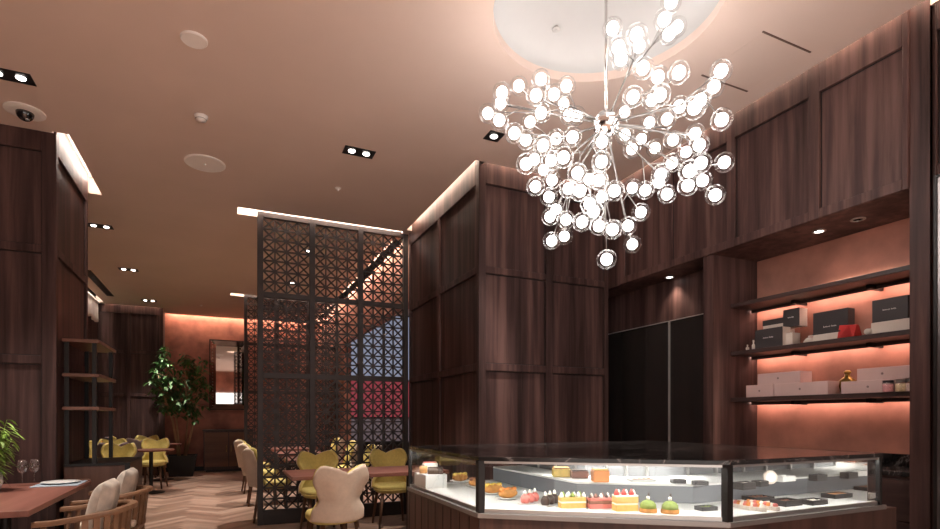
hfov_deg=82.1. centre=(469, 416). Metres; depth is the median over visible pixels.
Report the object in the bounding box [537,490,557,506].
cake
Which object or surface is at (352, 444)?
shell chair
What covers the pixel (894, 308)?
gift box
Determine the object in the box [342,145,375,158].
recessed light
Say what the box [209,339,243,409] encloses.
wall mirror
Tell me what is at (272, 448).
dining table
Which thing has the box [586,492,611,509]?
cake
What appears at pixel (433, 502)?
display case
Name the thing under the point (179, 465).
ficus tree
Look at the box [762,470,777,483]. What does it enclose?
round tin
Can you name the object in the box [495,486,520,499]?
cake
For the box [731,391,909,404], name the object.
wall shelf
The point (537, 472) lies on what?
shelf
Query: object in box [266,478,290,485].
seat cushion
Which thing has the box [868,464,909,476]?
countertop
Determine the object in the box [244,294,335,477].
lattice screen
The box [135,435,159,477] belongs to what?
shell chair
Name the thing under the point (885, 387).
jar
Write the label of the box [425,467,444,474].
cake
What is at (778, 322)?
gift box
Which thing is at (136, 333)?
wall panel
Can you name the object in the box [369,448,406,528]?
shell chair
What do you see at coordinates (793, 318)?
gift box
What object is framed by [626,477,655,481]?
tray
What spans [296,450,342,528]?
shell chair
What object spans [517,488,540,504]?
cake
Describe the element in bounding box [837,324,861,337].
paper bag
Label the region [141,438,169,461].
cushion
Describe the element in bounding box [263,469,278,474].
seat cushion
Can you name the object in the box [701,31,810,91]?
ceiling hatch
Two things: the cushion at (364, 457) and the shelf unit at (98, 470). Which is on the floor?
the shelf unit at (98, 470)
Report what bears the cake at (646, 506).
on the display case at (433, 502)
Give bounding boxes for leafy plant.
[0,420,23,488]
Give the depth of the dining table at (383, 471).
5.25 m
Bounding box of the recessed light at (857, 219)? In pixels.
[850,217,865,221]
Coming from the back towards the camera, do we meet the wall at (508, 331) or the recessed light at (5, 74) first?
the wall at (508, 331)
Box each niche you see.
[608,270,702,333]
[757,218,909,453]
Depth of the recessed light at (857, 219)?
3.65 m
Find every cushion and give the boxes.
[80,512,137,528]
[135,435,158,440]
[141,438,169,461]
[142,460,166,463]
[248,448,265,485]
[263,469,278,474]
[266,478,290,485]
[297,450,338,491]
[301,486,315,494]
[305,508,312,517]
[310,464,361,516]
[363,445,375,465]
[370,448,406,486]
[373,481,405,489]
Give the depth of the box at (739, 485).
2.64 m
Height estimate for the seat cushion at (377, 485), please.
0.056 m
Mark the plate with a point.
(67, 481)
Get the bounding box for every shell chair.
[89,444,91,457]
[97,438,126,444]
[97,442,128,457]
[100,443,137,457]
[126,438,148,479]
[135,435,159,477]
[141,438,169,488]
[234,439,270,493]
[237,443,279,506]
[241,447,290,522]
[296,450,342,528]
[305,464,368,528]
[331,438,344,462]
[338,440,356,467]
[363,445,381,502]
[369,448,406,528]
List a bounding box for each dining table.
[0,481,90,528]
[268,446,308,490]
[276,450,320,501]
[283,456,339,500]
[284,465,448,528]
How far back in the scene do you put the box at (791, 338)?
4.12 m
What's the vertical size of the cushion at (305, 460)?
0.436 m
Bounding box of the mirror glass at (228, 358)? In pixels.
[216,346,241,403]
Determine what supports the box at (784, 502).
on the display case at (433, 502)
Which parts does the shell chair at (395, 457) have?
leg, leg, leg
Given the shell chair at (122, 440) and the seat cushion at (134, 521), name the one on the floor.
the shell chair at (122, 440)
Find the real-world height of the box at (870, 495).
0.028 m
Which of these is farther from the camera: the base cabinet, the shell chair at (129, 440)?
the base cabinet
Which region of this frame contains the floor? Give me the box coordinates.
[142,467,405,528]
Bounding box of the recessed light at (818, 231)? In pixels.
[812,229,825,233]
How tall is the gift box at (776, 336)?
0.149 m
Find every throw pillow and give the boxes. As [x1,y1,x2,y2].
[85,478,119,528]
[117,467,138,499]
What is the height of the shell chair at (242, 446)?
0.877 m
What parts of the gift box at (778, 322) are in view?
lid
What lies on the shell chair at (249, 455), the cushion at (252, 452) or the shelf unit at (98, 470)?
the cushion at (252, 452)
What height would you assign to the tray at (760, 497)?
0.022 m
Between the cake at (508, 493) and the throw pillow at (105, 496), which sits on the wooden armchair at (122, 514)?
the throw pillow at (105, 496)
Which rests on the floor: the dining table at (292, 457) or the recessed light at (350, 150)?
the dining table at (292, 457)
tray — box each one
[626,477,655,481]
[694,505,717,510]
[742,494,774,500]
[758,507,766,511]
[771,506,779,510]
[777,475,795,481]
[821,492,843,498]
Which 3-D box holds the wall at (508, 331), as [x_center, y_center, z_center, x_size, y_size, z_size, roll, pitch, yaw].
[0.620,-0.625,6.419,2.132,3.750,2.082,0,0,-25]
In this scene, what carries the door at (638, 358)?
attached to the niche at (679, 297)
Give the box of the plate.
[40,479,79,484]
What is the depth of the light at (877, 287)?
3.99 m
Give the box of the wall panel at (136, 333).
[98,304,164,475]
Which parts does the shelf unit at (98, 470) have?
post, post, post, post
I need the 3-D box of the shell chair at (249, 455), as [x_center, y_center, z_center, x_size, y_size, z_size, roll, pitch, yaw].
[-2.473,0.814,6.568,0.571,0.877,0.468,0,0,-21]
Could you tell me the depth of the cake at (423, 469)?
3.51 m
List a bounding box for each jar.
[882,380,893,391]
[895,379,905,391]
[906,379,909,390]
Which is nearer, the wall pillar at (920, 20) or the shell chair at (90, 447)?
the wall pillar at (920, 20)
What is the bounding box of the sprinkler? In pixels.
[552,25,559,32]
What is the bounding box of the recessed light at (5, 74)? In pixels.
[0,68,36,86]
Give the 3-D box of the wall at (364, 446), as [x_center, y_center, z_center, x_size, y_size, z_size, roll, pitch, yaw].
[-1.863,-0.625,12.426,2.250,3.750,0.150,0,0,-25]
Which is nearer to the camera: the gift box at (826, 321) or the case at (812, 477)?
the case at (812, 477)
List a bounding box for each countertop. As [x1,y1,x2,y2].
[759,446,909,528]
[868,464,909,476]
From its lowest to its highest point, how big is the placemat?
0.006 m
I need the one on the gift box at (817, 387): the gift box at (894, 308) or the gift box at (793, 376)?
the gift box at (793, 376)
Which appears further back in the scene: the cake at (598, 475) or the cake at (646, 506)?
the cake at (598, 475)
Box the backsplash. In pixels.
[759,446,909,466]
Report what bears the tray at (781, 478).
on the display case at (433, 502)
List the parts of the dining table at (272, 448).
leg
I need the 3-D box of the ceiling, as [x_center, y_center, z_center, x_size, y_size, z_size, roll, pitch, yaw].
[-1.836,-2.530,5.456,8.000,0.360,17.050,0,0,-25]
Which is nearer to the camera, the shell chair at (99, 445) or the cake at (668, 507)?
the cake at (668, 507)
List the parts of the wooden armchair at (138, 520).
leg, arm rail, seat frame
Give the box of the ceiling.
[0,0,938,323]
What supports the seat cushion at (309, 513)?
on the shell chair at (338, 492)
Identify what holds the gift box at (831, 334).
on the wall shelf at (877, 340)
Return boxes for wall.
[88,288,97,442]
[165,313,317,467]
[318,237,408,464]
[363,315,408,450]
[409,160,607,483]
[608,0,939,528]
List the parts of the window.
pane, pane, pane, pane, pane, pane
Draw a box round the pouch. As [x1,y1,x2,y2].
[803,335,812,342]
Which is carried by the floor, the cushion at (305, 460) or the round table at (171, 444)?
the round table at (171, 444)
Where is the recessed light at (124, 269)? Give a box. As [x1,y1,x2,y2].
[118,267,138,271]
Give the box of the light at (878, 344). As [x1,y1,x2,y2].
[751,339,909,359]
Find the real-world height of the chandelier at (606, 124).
1.868 m
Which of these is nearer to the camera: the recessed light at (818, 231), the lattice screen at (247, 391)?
the recessed light at (818, 231)
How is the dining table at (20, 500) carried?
on the floor
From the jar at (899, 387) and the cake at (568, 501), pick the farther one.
the jar at (899, 387)
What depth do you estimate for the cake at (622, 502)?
2.59 m
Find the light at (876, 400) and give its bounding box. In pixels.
[751,398,909,404]
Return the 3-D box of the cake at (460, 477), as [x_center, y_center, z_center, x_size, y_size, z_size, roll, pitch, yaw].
[-0.070,0.422,3.780,0.150,0.066,0.120,0,0,-29]
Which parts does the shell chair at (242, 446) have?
leg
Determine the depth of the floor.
7.63 m
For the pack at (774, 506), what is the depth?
2.62 m
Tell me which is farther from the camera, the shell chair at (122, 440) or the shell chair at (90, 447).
the shell chair at (122, 440)
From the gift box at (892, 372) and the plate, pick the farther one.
the plate
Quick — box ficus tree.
[142,346,212,476]
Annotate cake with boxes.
[417,466,427,473]
[422,461,437,471]
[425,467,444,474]
[495,486,520,499]
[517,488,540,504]
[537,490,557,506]
[550,467,570,477]
[556,491,586,509]
[569,469,590,478]
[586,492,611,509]
[588,468,611,482]
[609,489,639,512]
[639,493,656,513]
[661,493,679,514]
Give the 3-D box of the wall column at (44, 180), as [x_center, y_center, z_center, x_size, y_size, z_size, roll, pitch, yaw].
[-4.601,-0.625,4.580,2.042,3.750,1.162,0,0,-25]
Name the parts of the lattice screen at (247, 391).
post, lattice panel, lattice panel, lattice panel, post, rail, rail, rail, lattice panel, lattice panel, lattice panel, post, lattice panel, lattice panel, lattice panel, post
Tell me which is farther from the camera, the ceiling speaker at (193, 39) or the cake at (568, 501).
the ceiling speaker at (193, 39)
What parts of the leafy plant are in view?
pot, stem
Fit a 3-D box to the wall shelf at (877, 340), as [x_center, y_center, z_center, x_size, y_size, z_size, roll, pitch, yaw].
[2.621,-0.514,3.959,0.328,0.062,1.392,0,0,-25]
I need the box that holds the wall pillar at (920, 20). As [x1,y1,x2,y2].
[910,0,931,528]
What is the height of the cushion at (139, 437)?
0.436 m
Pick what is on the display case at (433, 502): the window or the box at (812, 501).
the box at (812, 501)
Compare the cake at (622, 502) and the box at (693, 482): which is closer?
the cake at (622, 502)
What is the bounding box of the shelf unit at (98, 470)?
[62,338,141,528]
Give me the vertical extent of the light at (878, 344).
0.026 m
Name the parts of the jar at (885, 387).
lid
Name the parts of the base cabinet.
cabinet door, cabinet door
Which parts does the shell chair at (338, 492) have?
leg, leg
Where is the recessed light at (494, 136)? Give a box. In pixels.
[483,130,504,141]
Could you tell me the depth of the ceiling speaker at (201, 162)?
4.98 m
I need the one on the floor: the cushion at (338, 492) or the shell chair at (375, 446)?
the shell chair at (375, 446)
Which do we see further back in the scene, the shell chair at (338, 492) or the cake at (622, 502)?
the shell chair at (338, 492)
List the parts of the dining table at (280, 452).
leg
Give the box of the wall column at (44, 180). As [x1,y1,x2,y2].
[0,124,87,528]
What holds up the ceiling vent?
in the ceiling
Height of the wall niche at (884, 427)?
2.590 m
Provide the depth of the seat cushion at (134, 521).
4.14 m
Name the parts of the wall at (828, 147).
rail, rail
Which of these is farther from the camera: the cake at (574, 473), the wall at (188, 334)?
the wall at (188, 334)
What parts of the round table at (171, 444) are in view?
leg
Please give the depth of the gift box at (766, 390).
4.30 m
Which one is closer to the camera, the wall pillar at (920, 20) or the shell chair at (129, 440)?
the wall pillar at (920, 20)
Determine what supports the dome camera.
attached to the ceiling
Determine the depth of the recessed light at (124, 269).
8.59 m
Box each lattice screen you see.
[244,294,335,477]
[257,211,407,525]
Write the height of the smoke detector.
0.042 m
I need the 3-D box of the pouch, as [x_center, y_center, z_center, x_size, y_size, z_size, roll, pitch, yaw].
[2.517,-0.573,3.993,0.090,0.056,0.089,0,0,-25]
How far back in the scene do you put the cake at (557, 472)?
3.15 m
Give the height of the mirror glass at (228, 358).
1.360 m
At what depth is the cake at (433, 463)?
3.59 m
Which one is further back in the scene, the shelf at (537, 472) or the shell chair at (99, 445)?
the shell chair at (99, 445)
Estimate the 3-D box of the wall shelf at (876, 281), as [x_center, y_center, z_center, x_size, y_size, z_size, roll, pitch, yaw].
[2.621,-0.913,3.959,0.328,0.062,1.392,0,0,-25]
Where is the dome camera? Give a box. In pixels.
[3,101,45,121]
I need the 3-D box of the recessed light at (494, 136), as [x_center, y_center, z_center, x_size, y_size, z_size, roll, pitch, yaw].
[0.201,-2.346,4.516,0.135,0.012,0.144,0,0,-25]
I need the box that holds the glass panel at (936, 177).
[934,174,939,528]
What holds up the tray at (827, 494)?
on the display case at (433, 502)
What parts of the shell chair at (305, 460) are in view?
leg, leg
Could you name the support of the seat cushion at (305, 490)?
on the shell chair at (305, 460)
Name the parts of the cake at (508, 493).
plate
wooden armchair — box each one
[31,499,137,528]
[70,485,152,528]
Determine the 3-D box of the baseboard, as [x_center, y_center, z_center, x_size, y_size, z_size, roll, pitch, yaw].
[-5.383,1.200,12.971,3.400,0.100,0.030,0,0,-25]
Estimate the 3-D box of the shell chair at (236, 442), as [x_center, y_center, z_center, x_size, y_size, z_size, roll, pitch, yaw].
[-3.632,0.814,9.004,0.571,0.877,0.468,0,0,-28]
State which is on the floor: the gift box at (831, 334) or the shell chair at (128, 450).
the shell chair at (128, 450)
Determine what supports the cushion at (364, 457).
on the shell chair at (375, 446)
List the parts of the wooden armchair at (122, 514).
leg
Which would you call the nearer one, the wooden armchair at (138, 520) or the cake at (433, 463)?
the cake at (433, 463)
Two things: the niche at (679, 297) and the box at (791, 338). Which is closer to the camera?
the box at (791, 338)
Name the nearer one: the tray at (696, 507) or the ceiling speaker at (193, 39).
the tray at (696, 507)
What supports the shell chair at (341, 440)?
on the floor
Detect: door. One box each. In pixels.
[608,321,668,441]
[669,313,702,442]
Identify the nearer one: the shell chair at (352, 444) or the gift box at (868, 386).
the gift box at (868, 386)
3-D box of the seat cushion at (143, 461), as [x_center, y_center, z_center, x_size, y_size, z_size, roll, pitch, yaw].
[-5.576,0.792,9.486,0.420,0.056,0.420,0,0,-16]
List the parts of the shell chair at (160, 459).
leg, leg, leg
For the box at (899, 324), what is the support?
on the wall shelf at (877, 340)
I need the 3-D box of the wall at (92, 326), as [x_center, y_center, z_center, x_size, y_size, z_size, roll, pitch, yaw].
[-6.427,-0.625,8.089,0.240,3.750,6.740,0,0,-25]
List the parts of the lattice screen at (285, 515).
post, lattice panel, lattice panel, lattice panel, post, rail, rail, rail, rail, lattice panel, lattice panel, lattice panel, post, lattice panel, lattice panel, lattice panel, post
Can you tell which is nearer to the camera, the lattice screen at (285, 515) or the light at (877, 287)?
the light at (877, 287)
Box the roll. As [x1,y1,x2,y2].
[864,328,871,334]
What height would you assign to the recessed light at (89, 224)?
0.012 m
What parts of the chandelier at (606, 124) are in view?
bulb, bulb, bulb, bulb, bulb, bulb, bulb, bulb, bulb, bulb, bulb, bulb, bulb, bulb, bulb, arm, bulb, bulb, bulb, bulb, bulb, bulb, bulb, bulb, bulb, arm, bulb, bulb, bulb, bulb, bulb, arm, arm, bulb, bulb, bulb, arm, bulb, bulb, bulb, arm, bulb, arm, bulb, bulb, arm, bulb, bulb, bulb, arm, bulb, bulb, bulb, hanging rod, bulb, bulb, bulb, bulb, bulb, bulb, arm, bulb, bulb, arm, bulb, bulb, bulb, bulb, bulb, arm, bulb, bulb, bulb, bulb, arm, bulb, arm, arm, bulb, bulb, arm, bulb, bulb, arm, bulb, bulb, bulb, bulb, bulb, bulb, bulb, arm, arm, bulb, bulb, bulb, bulb, bulb, bulb, bulb, bulb, bulb, bulb, bulb, bulb, bulb, bulb, bulb, bulb, bulb, bulb, bulb, bulb, bulb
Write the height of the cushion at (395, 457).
0.436 m
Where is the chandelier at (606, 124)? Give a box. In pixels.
[479,0,734,269]
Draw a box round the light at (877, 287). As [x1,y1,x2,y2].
[751,278,909,312]
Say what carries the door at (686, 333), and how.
attached to the niche at (679, 297)
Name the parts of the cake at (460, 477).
plate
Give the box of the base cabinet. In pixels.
[202,429,253,471]
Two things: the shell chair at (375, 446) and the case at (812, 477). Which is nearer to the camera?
the case at (812, 477)
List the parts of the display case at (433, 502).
post, post, panel, post, mirror panel, post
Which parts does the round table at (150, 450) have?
leg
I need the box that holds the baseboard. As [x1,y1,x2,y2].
[166,464,293,471]
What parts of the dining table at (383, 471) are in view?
leg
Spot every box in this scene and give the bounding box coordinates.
[670,478,685,483]
[691,480,708,485]
[733,481,755,489]
[746,384,773,396]
[751,480,768,486]
[755,326,790,348]
[758,371,811,384]
[763,317,794,332]
[770,497,802,506]
[774,381,840,395]
[783,307,806,328]
[786,332,799,344]
[801,497,827,505]
[812,330,840,340]
[813,307,854,333]
[841,379,907,393]
[857,365,909,380]
[868,492,875,498]
[871,318,909,333]
[872,295,909,322]
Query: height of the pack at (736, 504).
0.036 m
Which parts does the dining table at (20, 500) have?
leg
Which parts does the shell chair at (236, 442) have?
leg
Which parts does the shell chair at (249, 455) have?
leg, leg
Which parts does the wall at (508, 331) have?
rail, rail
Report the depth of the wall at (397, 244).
10.25 m
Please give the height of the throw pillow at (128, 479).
0.375 m
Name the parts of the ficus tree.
pot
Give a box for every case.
[407,440,895,528]
[808,474,827,480]
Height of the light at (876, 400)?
0.026 m
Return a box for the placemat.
[29,480,87,487]
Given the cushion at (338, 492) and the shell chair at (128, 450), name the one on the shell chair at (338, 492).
the cushion at (338, 492)
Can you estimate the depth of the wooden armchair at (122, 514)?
3.36 m
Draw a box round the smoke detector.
[194,112,207,122]
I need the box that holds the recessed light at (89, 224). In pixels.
[88,223,113,229]
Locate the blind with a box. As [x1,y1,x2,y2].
[88,291,99,321]
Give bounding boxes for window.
[351,315,408,444]
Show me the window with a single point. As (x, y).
(397, 320)
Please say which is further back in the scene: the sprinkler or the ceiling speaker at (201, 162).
the ceiling speaker at (201, 162)
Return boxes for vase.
[839,370,856,391]
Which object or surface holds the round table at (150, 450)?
on the floor
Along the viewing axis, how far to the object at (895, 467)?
3.33 m
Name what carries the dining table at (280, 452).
on the floor
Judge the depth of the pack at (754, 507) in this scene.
2.62 m
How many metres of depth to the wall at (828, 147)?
4.02 m
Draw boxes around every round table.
[138,448,173,493]
[153,443,181,480]
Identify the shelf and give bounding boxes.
[493,465,806,486]
[731,265,909,312]
[731,329,909,359]
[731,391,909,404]
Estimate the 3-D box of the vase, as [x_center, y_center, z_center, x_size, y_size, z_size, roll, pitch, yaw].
[2.712,-0.248,3.880,0.140,0.176,0.140,0,0,-25]
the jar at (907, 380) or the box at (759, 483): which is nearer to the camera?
the box at (759, 483)
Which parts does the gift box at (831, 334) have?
lid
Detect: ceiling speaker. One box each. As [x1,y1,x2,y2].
[180,30,207,48]
[184,154,225,171]
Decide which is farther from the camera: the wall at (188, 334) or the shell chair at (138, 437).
the wall at (188, 334)
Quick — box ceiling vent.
[88,270,114,295]
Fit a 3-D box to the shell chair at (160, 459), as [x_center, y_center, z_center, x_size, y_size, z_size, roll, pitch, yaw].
[-5.597,0.814,9.555,0.467,0.877,0.571,0,0,-16]
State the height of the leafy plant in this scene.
0.579 m
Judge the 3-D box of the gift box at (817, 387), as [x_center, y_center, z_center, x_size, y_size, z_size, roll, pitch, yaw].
[2.518,-0.208,4.038,0.161,0.096,0.412,0,0,-25]
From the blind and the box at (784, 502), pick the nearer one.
the box at (784, 502)
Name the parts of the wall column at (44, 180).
rail, rail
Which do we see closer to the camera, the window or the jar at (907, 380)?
the jar at (907, 380)

